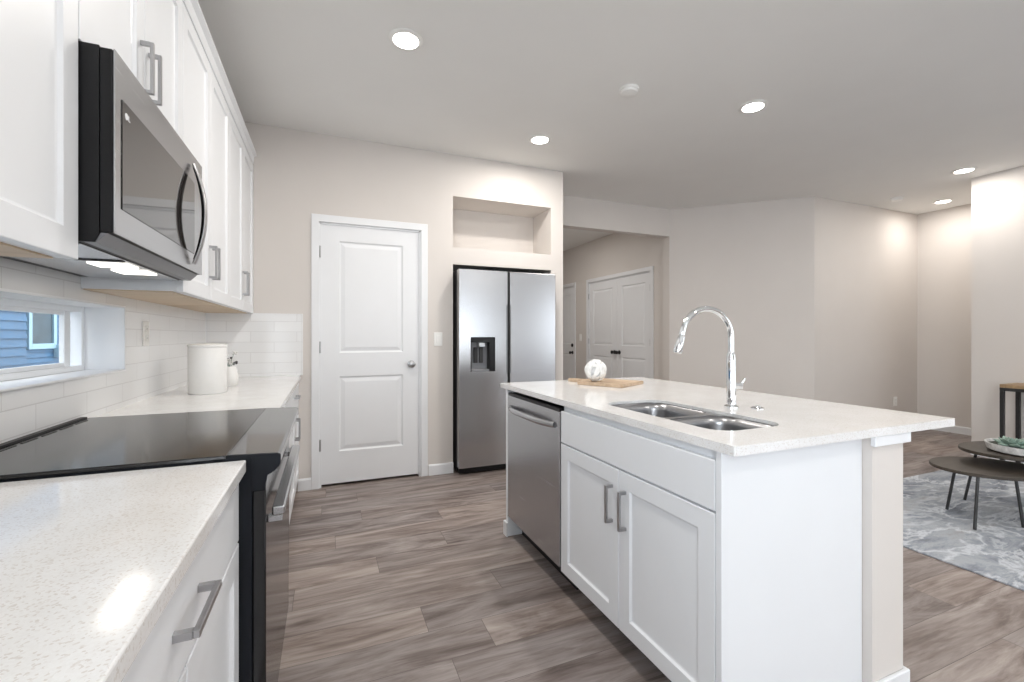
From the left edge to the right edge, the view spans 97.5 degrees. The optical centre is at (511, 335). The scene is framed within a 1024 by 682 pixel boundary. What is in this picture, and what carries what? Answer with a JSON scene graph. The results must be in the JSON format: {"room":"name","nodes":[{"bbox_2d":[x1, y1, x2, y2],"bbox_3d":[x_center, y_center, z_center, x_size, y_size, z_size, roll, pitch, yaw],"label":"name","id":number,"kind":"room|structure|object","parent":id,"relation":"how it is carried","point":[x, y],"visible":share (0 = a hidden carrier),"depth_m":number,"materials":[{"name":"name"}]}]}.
{"room":"kitchen","nodes":[
{"label":"kitchen","id":0,"kind":"room"},
{"bbox_2d":[245,122,562,490],"bbox_3d":[-1.009,-0.192,4.126,2.888,2.743,0.843,0,0,-22],"label":"wall","id":1,"kind":"structure","parent":0,"point":[479,214],"depth_m":3.76,"materials":[{"name":"paint"}]},
{"bbox_2d":[298,478,310,490],"bbox_3d":[-1.575,1.135,3.428,0.108,0.090,0.014,0,0,-22],"label":"baseboard","id":2,"kind":"structure","parent":1,"relation":"attached to","point":[304,484],"depth_m":3.42,"materials":[{"name":"white paint"}]},
{"bbox_2d":[319,224,418,484],"bbox_3d":[-1.135,0.146,3.611,0.774,2.024,0.102,0,0,-22],"label":"door","id":3,"kind":"structure","parent":1,"relation":"in","point":[369,344],"depth_m":3.63,"materials":[{"name":"white paint"}]},
{"bbox_2d":[311,213,427,489],"bbox_3d":[-1.145,0.122,3.664,0.895,2.116,0.126,0,0,-22],"label":"door frame","id":4,"kind":"structure","parent":1,"relation":"attached to","point":[317,220],"depth_m":3.58,"materials":[{"name":"white paint"}]},
{"bbox_2d":[434,332,441,345],"bbox_3d":[-0.628,0.030,3.822,0.072,0.115,0.010,0,0,-22],"label":"light switch","id":5,"kind":"object","parent":1,"relation":"attached to","point":[437,335],"visible":1,"depth_m":3.82,"materials":[{"name":"white plastic"}]},
{"bbox_2d":[428,462,452,475],"bbox_3d":[-0.605,1.135,3.829,0.213,0.090,0.014,0,0,-22],"label":"baseboard","id":6,"kind":"structure","parent":1,"relation":"attached to","point":[441,468],"depth_m":3.82,"materials":[{"name":"white paint"}]},
{"bbox_2d":[198,0,1023,250],"bbox_3d":[2.592,-1.623,1.910,8.150,0.120,14.850,0,0,-22],"label":"ceiling","id":7,"kind":"structure","parent":0,"point":[872,103],"depth_m":2.79,"materials":[{"name":"paint"}]},
{"bbox_2d":[388,28,422,50],"bbox_3d":[-0.559,-1.555,2.367,0.180,0.014,0.180,0,0,-22],"label":"recessed light","id":8,"kind":"object","parent":7,"relation":"in","point":[406,39],"visible":1,"depth_m":2.35,"materials":[{"name":"white plastic"}]},
{"bbox_2d":[529,134,550,144],"bbox_3d":[0.222,-1.555,3.571,0.180,0.014,0.180,0,0,-22],"label":"recessed light","id":9,"kind":"object","parent":7,"relation":"in","point":[539,139],"visible":1,"depth_m":3.55,"materials":[{"name":"white plastic"}]},
{"bbox_2d":[619,84,638,97],"bbox_3d":[0.742,-1.545,2.847,0.124,0.034,0.124,0,0,-22],"label":"smoke detector","id":10,"kind":"object","parent":7,"relation":"attached to","point":[628,90],"visible":1,"depth_m":2.82,"materials":[{"name":"white plastic"}]},
{"bbox_2d":[738,99,767,112],"bbox_3d":[1.640,-1.555,3.058,0.180,0.014,0.180,0,0,-22],"label":"recessed light","id":11,"kind":"object","parent":7,"relation":"in","point":[752,106],"visible":1,"depth_m":3.04,"materials":[{"name":"white plastic"}]},
{"bbox_2d":[890,196,903,201],"bbox_3d":[4.371,-1.545,5.101,0.124,0.034,0.124,0,0,-22],"label":"smoke detector","id":12,"kind":"object","parent":7,"relation":"attached to","point":[894,199],"visible":1,"depth_m":5.07,"materials":[{"name":"white plastic"}]},
{"bbox_2d":[933,199,953,203],"bbox_3d":[5.002,-1.555,5.215,0.180,0.014,0.180,0,0,-22],"label":"recessed light","id":13,"kind":"object","parent":7,"relation":"in","point":[943,200],"visible":1,"depth_m":5.19,"materials":[{"name":"white plastic"}]},
{"bbox_2d":[951,167,976,173],"bbox_3d":[4.264,-1.555,4.239,0.180,0.014,0.180,0,0,-22],"label":"recessed light","id":14,"kind":"object","parent":7,"relation":"in","point":[966,169],"visible":1,"depth_m":4.21,"materials":[{"name":"white plastic"}]},
{"bbox_2d":[563,233,662,379],"bbox_3d":[1.389,-0.192,7.424,0.140,2.743,3.740,0,0,-22],"label":"wall","id":15,"kind":"structure","parent":0,"point":[614,253],"depth_m":6.95,"materials":[{"name":"paint"}]},
{"bbox_2d":[563,287,573,379],"bbox_3d":[0.924,0.148,8.357,0.107,2.023,0.884,0,0,-22],"label":"door","id":16,"kind":"structure","parent":15,"relation":"in","point":[568,294],"depth_m":8.15,"materials":[{"name":"white paint"}]},
{"bbox_2d":[563,282,575,377],"bbox_3d":[0.971,0.122,8.376,0.126,2.115,1.020,0,0,-22],"label":"door frame","id":17,"kind":"structure","parent":15,"relation":"attached to","point":[570,284],"depth_m":7.90,"materials":[{"name":"white paint"}]},
{"bbox_2d":[588,279,616,377],"bbox_3d":[1.424,0.148,7.141,0.102,2.023,0.774,0,0,-22],"label":"door","id":18,"kind":"structure","parent":15,"relation":"in","point":[603,295],"depth_m":7.09,"materials":[{"name":"white paint"}]},
{"bbox_2d":[586,266,653,378],"bbox_3d":[1.621,0.122,6.802,0.126,2.115,1.667,0,0,-22],"label":"door frame","id":19,"kind":"structure","parent":15,"relation":"attached to","point":[650,269],"depth_m":6.36,"materials":[{"name":"white paint"}]},
{"bbox_2d":[615,272,649,377],"bbox_3d":[1.721,0.148,6.422,0.102,2.023,0.774,0,0,-22],"label":"door","id":20,"kind":"structure","parent":15,"relation":"in","point":[633,292],"depth_m":6.43,"materials":[{"name":"white paint"}]},
{"bbox_2d":[563,195,668,237],"bbox_3d":[1.077,-1.397,5.271,1.842,0.333,0.120,0,0,-22],"label":"wall","id":21,"kind":"structure","parent":0,"point":[579,213],"depth_m":5.26,"materials":[{"name":"paint"}]},
{"bbox_2d":[278,429,1023,681],"bbox_3d":[2.592,1.240,1.910,8.150,0.120,14.850,0,0,-22],"label":"floor","id":22,"kind":"structure","parent":0,"point":[412,577],"depth_m":1.97,"materials":[{"name":"wood"}]},
{"bbox_2d":[0,407,299,681],"bbox_3d":[-1.035,0.731,1.345,0.689,0.898,0.768,0,0,-22],"label":"range","id":23,"kind":"object","parent":22,"relation":"on","point":[259,437],"visible":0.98,"depth_m":1.15,"materials":[{"name":"glass"}]},
{"bbox_2d":[0,408,265,479],"bbox_3d":[-1.083,0.292,1.325,0.550,0.010,0.768,0,0,-22],"label":"cooktop","id":24,"kind":"object","parent":23,"relation":"in","point":[82,445],"depth_m":1.18,"materials":[{"name":"black glass"}]},
{"bbox_2d":[122,484,238,681],"bbox_3d":[-0.753,0.755,0.566,0.638,0.849,0.871,0,0,-22],"label":"base cabinet","id":25,"kind":"object","parent":22,"relation":"on","point":[195,638],"visible":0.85,"depth_m":0.76,"materials":[{"name":"white paint"}]},
{"bbox_2d":[284,398,290,523],"bbox_3d":[-1.385,0.755,2.095,0.638,0.849,0.870,0,0,-22],"label":"base cabinet","id":26,"kind":"object","parent":22,"relation":"on","point":[287,405],"visible":0.02,"depth_m":2.56,"materials":[{"name":"white paint"}]},
{"bbox_2d":[96,375,300,416],"bbox_3d":[-1.558,0.315,2.489,0.620,0.030,1.738,0,0,-22],"label":"countertop","id":27,"kind":"structure","parent":26,"relation":"on","point":[262,391],"depth_m":2.11,"materials":[{"name":"stone"}]},
{"bbox_2d":[187,343,227,394],"bbox_3d":[-1.597,0.170,2.359,0.178,0.260,0.178,0,0,-22],"label":"canister","id":28,"kind":"object","parent":27,"relation":"on","point":[206,362],"visible":1,"depth_m":2.29,"materials":[{"name":"white ceramic"}]},
{"bbox_2d":[227,351,238,386],"bbox_3d":[-1.691,0.194,2.679,0.105,0.211,0.100,0,0,-22],"label":"flower vase","id":29,"kind":"object","parent":27,"relation":"on","point":[232,372],"visible":0.56,"depth_m":2.66,"materials":[{"name":"white ceramic"}]},
{"bbox_2d":[290,383,300,517],"bbox_3d":[-1.719,0.755,2.902,0.638,0.849,0.875,0,0,-22],"label":"base cabinet","id":30,"kind":"object","parent":22,"relation":"on","point":[295,436],"visible":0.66,"depth_m":2.99,"materials":[{"name":"white paint"}]},
{"bbox_2d":[453,269,554,473],"bbox_3d":[-0.171,0.309,4.304,0.912,1.742,0.794,0,0,-22],"label":"refrigerator","id":31,"kind":"object","parent":22,"relation":"on","point":[504,321],"visible":0.78,"depth_m":3.89,"materials":[{"name":"silver metal"}]},
{"bbox_2d":[503,389,521,536],"bbox_3d":[0.243,0.747,2.768,0.617,0.866,0.050,0,0,-22],"label":"end panel","id":32,"kind":"object","parent":22,"relation":"on","point":[510,528],"visible":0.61,"depth_m":2.65,"materials":[{"name":"white paint"}]},
{"bbox_2d":[508,392,578,589],"bbox_3d":[0.352,0.756,2.449,0.648,0.848,0.634,0,0,-22],"label":"dishwasher","id":33,"kind":"object","parent":22,"relation":"on","point":[534,424],"visible":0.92,"depth_m":2.27,"materials":[{"name":"silver metal"}]},
{"bbox_2d":[561,406,861,681],"bbox_3d":[0.658,0.747,1.738,0.636,0.866,0.902,0,0,-22],"label":"base cabinet","id":34,"kind":"object","parent":22,"relation":"on","point":[716,566],"visible":0.91,"depth_m":1.37,"materials":[{"name":"white paint"}]},
{"bbox_2d":[500,377,954,456],"bbox_3d":[0.737,0.301,2.151,1.047,0.026,1.701,0,0,-22],"label":"countertop","id":35,"kind":"structure","parent":34,"relation":"on","point":[798,422],"depth_m":1.62,"materials":[{"name":"stone"}]},
{"bbox_2d":[568,378,642,387],"bbox_3d":[0.529,0.279,2.715,0.434,0.018,0.290,0,0,39],"label":"cutting board","id":36,"kind":"object","parent":35,"relation":"on","point":[605,382],"visible":0.9,"depth_m":2.61,"materials":[{"name":"brown wood"}]},
{"bbox_2d":[585,359,606,380],"bbox_3d":[0.495,0.203,2.654,0.128,0.130,0.128,0,0,-22],"label":"decorative ball","id":37,"kind":"object","parent":36,"relation":"on","point":[595,369],"visible":1,"depth_m":2.61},
{"bbox_2d":[612,402,774,430],"bbox_3d":[0.640,0.402,1.689,0.296,0.207,0.631,0,0,-22],"label":"sink","id":38,"kind":"object","parent":35,"relation":"in","point":[699,418],"visible":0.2,"depth_m":1.68,"materials":[{"name":"metal"}]},
{"bbox_2d":[673,306,745,408],"bbox_3d":[0.775,0.085,1.778,0.313,0.406,0.057,0,0,-12],"label":"faucet","id":39,"kind":"object","parent":35,"relation":"on","point":[732,385],"visible":1,"depth_m":1.79,"materials":[{"name":"silver metal"}]},
{"bbox_2d":[751,405,763,408],"bbox_3d":[0.971,0.283,1.778,0.048,0.010,0.048,0,0,-22],"label":"button","id":40,"kind":"object","parent":35,"relation":"on","point":[755,406],"visible":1,"depth_m":1.77,"materials":[{"name":"silver metal"}]},
{"bbox_2d":[903,470,1023,590],"bbox_3d":[3.672,1.174,2.105,2.445,0.011,3.285,0,0,-22],"label":"area rug","id":41,"kind":"object","parent":22,"relation":"on","point":[995,550],"visible":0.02,"depth_m":2.78,"materials":[{"name":"grey carpet"}]},
{"bbox_2d":[929,456,1023,529],"bbox_3d":[3.075,1.006,2.900,0.618,0.324,0.491,0,0,5],"label":"coffee table","id":42,"kind":"object","parent":41,"relation":"on","point":[976,467],"visible":1,"depth_m":2.85,"materials":[{"name":"brown wood"}]},
{"bbox_2d":[958,441,1023,499],"bbox_3d":[3.387,0.961,2.957,0.713,0.412,0.580,0,0,-22],"label":"coffee table","id":43,"kind":"object","parent":41,"relation":"on","point":[976,448],"visible":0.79,"depth_m":2.98,"materials":[{"name":"brown wood"}]},
{"bbox_2d":[984,438,1023,456],"bbox_3d":[3.325,0.729,2.884,0.406,0.052,0.406,0,0,-22],"label":"bowl","id":44,"kind":"object","parent":43,"relation":"on","point":[990,443],"visible":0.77,"depth_m":2.87,"materials":[{"name":"white ceramic"}]},
{"bbox_2d":[994,436,1023,448],"bbox_3d":[3.232,0.688,2.895,0.177,0.063,0.183,0,0,-22],"label":"succulent","id":45,"kind":"object","parent":44,"relation":"on","point":[1004,441],"visible":1,"depth_m":2.88,"materials":[{"name":"green plant"}]},
{"bbox_2d":[999,383,1023,462],"bbox_3d":[4.733,0.807,3.582,0.315,0.745,1.105,0,0,-22],"label":"console table","id":46,"kind":"object","parent":22,"relation":"on","point":[1017,388],"visible":0.72,"depth_m":4.02,"materials":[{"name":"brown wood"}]},
{"bbox_3d":[-0.421,0.755,-0.240,0.638,0.849,0.870,0,0,-22],"label":"base cabinet","id":47,"kind":"object","parent":22,"relation":"on","visible":0},
{"bbox_2d":[0,460,245,681],"bbox_3d":[-0.595,0.315,0.159,0.620,0.030,1.749,0,0,-22],"label":"countertop","id":48,"kind":"structure","parent":47,"relation":"on","point":[90,565],"depth_m":0.60,"materials":[{"name":"stone"}]},
{"bbox_2d":[663,196,813,399],"bbox_3d":[2.663,-0.192,5.396,1.617,2.743,0.170,0,0,20],"label":"wall","id":49,"kind":"structure","parent":0,"point":[752,262],"depth_m":5.28,"materials":[{"name":"paint"}]},
{"bbox_2d":[814,196,916,412],"bbox_3d":[4.345,-0.192,5.497,2.110,2.743,0.120,0,0,-22],"label":"wall","id":50,"kind":"structure","parent":0,"point":[865,257],"depth_m":5.39,"materials":[{"name":"paint"}]},
{"bbox_2d":[893,397,896,405],"bbox_3d":[4.790,0.820,5.611,0.072,0.115,0.009,0,0,-22],"label":"wall outlet","id":51,"kind":"object","parent":50,"relation":"attached to","point":[894,398],"visible":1,"depth_m":5.60,"materials":[{"name":"white plastic"}]},
{"bbox_2d":[862,438,902,681],"bbox_3d":[0.908,0.748,2.186,0.165,0.865,1.594,0,0,-22],"label":"wall","id":52,"kind":"structure","parent":0,"point":[882,466],"depth_m":1.44,"materials":[{"name":"paint"}]},
{"bbox_2d":[871,432,910,446],"bbox_3d":[0.913,0.331,2.179,0.189,0.034,1.610,0,0,-22],"label":"trim","id":53,"kind":"structure","parent":52,"relation":"attached to","point":[903,437],"depth_m":1.43,"materials":[{"name":"white paint"}]},
{"bbox_2d":[876,666,909,681],"bbox_3d":[0.911,1.137,2.179,0.193,0.086,1.608,0,0,-22],"label":"baseboard","id":54,"kind":"structure","parent":52,"relation":"attached to","point":[903,675],"depth_m":1.45,"materials":[{"name":"white paint"}]},
{"bbox_2d":[917,204,970,427],"bbox_3d":[5.497,-0.192,5.313,0.120,2.743,1.100,0,0,-22],"label":"wall","id":55,"kind":"structure","parent":0,"point":[944,235],"depth_m":5.55,"materials":[{"name":"paint"}]},
{"bbox_2d":[932,426,970,435],"bbox_3d":[5.415,1.135,5.337,0.014,0.090,0.966,0,0,-22],"label":"baseboard","id":56,"kind":"structure","parent":55,"relation":"attached to","point":[953,429],"depth_m":5.42,"materials":[{"name":"white paint"}]},
{"bbox_2d":[971,166,1023,440],"bbox_3d":[6.342,-0.192,0.311,0.120,2.743,9.030,0,0,-22],"label":"wall","id":57,"kind":"structure","parent":0,"point":[997,198],"depth_m":4.30,"materials":[{"name":"paint"}]},
{"bbox_2d":[971,454,1023,463],"bbox_3d":[5.888,1.135,1.233,0.014,0.090,6.980,0,0,-22],"label":"baseboard","id":58,"kind":"structure","parent":57,"relation":"attached to","point":[971,454],"depth_m":4.29,"materials":[{"name":"white paint"}]},
{"bbox_3d":[-0.536,-0.192,-1.006,0.160,2.743,11.850,0,0,-22],"label":"wall","id":59,"kind":"structure","parent":0,"visible":0},
{"bbox_2d":[0,0,77,259],"bbox_3d":[-0.892,-0.711,0.506,0.337,1.098,0.896,0,0,-22],"label":"upper cabinet","id":60,"kind":"object","parent":59,"relation":"attached to","point":[39,38],"visible":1,"depth_m":0.85,"materials":[{"name":"white paint"}]},
{"bbox_2d":[182,0,256,163],"bbox_3d":[-1.378,-1.298,1.668,0.326,0.074,3.416,0,0,-22],"label":"crown molding","id":61,"kind":"structure","parent":60,"relation":"attached to","point":[193,8],"depth_m":2.17,"materials":[{"name":"white paint"}]},
{"bbox_2d":[0,288,125,392],"bbox_3d":[-1.423,0.012,1.165,0.176,0.274,1.540,0,0,-22],"label":"window","id":62,"kind":"structure","parent":59,"relation":"in","point":[92,335],"depth_m":1.74,"materials":[{"name":"white paint"}]},
{"bbox_2d":[78,0,182,140],"bbox_3d":[-1.209,-0.951,1.273,0.337,0.618,0.762,0,0,-22],"label":"upper cabinet","id":63,"kind":"object","parent":59,"relation":"attached to","point":[147,35],"visible":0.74,"depth_m":1.33,"materials":[{"name":"white paint"}]},
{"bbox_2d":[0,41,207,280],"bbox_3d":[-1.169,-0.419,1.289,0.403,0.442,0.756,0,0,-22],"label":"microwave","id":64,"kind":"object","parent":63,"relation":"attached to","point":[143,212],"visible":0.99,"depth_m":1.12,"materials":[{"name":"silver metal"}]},
{"bbox_2d":[0,257,302,443],"bbox_3d":[-1.072,0.040,1.330,0.635,0.520,4.277,0,0,-22],"label":"backsplash","id":65,"kind":"structure","parent":59,"relation":"attached to","point":[265,344],"depth_m":2.08,"materials":[{"name":"white tile"}]},
{"bbox_2d":[142,321,148,345],"bbox_3d":[-1.727,-0.010,2.121,0.009,0.115,0.072,0,0,-22],"label":"wall outlet","id":66,"kind":"object","parent":65,"relation":"attached to","point":[145,325],"visible":1,"depth_m":2.11,"materials":[{"name":"white plastic"}]},
{"bbox_2d":[81,3,229,305],"bbox_3d":[-1.523,-0.711,2.031,0.337,1.098,0.878,0,0,-22],"label":"upper cabinet","id":67,"kind":"object","parent":59,"relation":"attached to","point":[206,112],"visible":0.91,"depth_m":2.02,"materials":[{"name":"white paint"}]},
{"bbox_2d":[167,113,252,312],"bbox_3d":[-1.858,-0.711,2.843,0.337,1.098,0.877,0,0,-22],"label":"upper cabinet","id":68,"kind":"object","parent":59,"relation":"attached to","point":[241,166],"visible":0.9,"depth_m":2.82,"materials":[{"name":"white paint"}]},
{"label":"outside","id":69,"kind":"structure","parent":0,"visible":0},
{"bbox_3d":[-6.899,1.580,3.640,8.030,0.100,28.000,0,0,-22],"label":"ground","id":70,"kind":"structure","parent":69,"visible":0},
{"bbox_2d":[0,310,58,368],"bbox_3d":[-6.360,-0.745,4.946,0.524,4.550,18.000,0,0,-22],"label":"neighbor house","id":71,"kind":"structure","parent":70,"relation":"on","point":[26,338],"depth_m":6.79,"materials":[{"name":"blue wood"}]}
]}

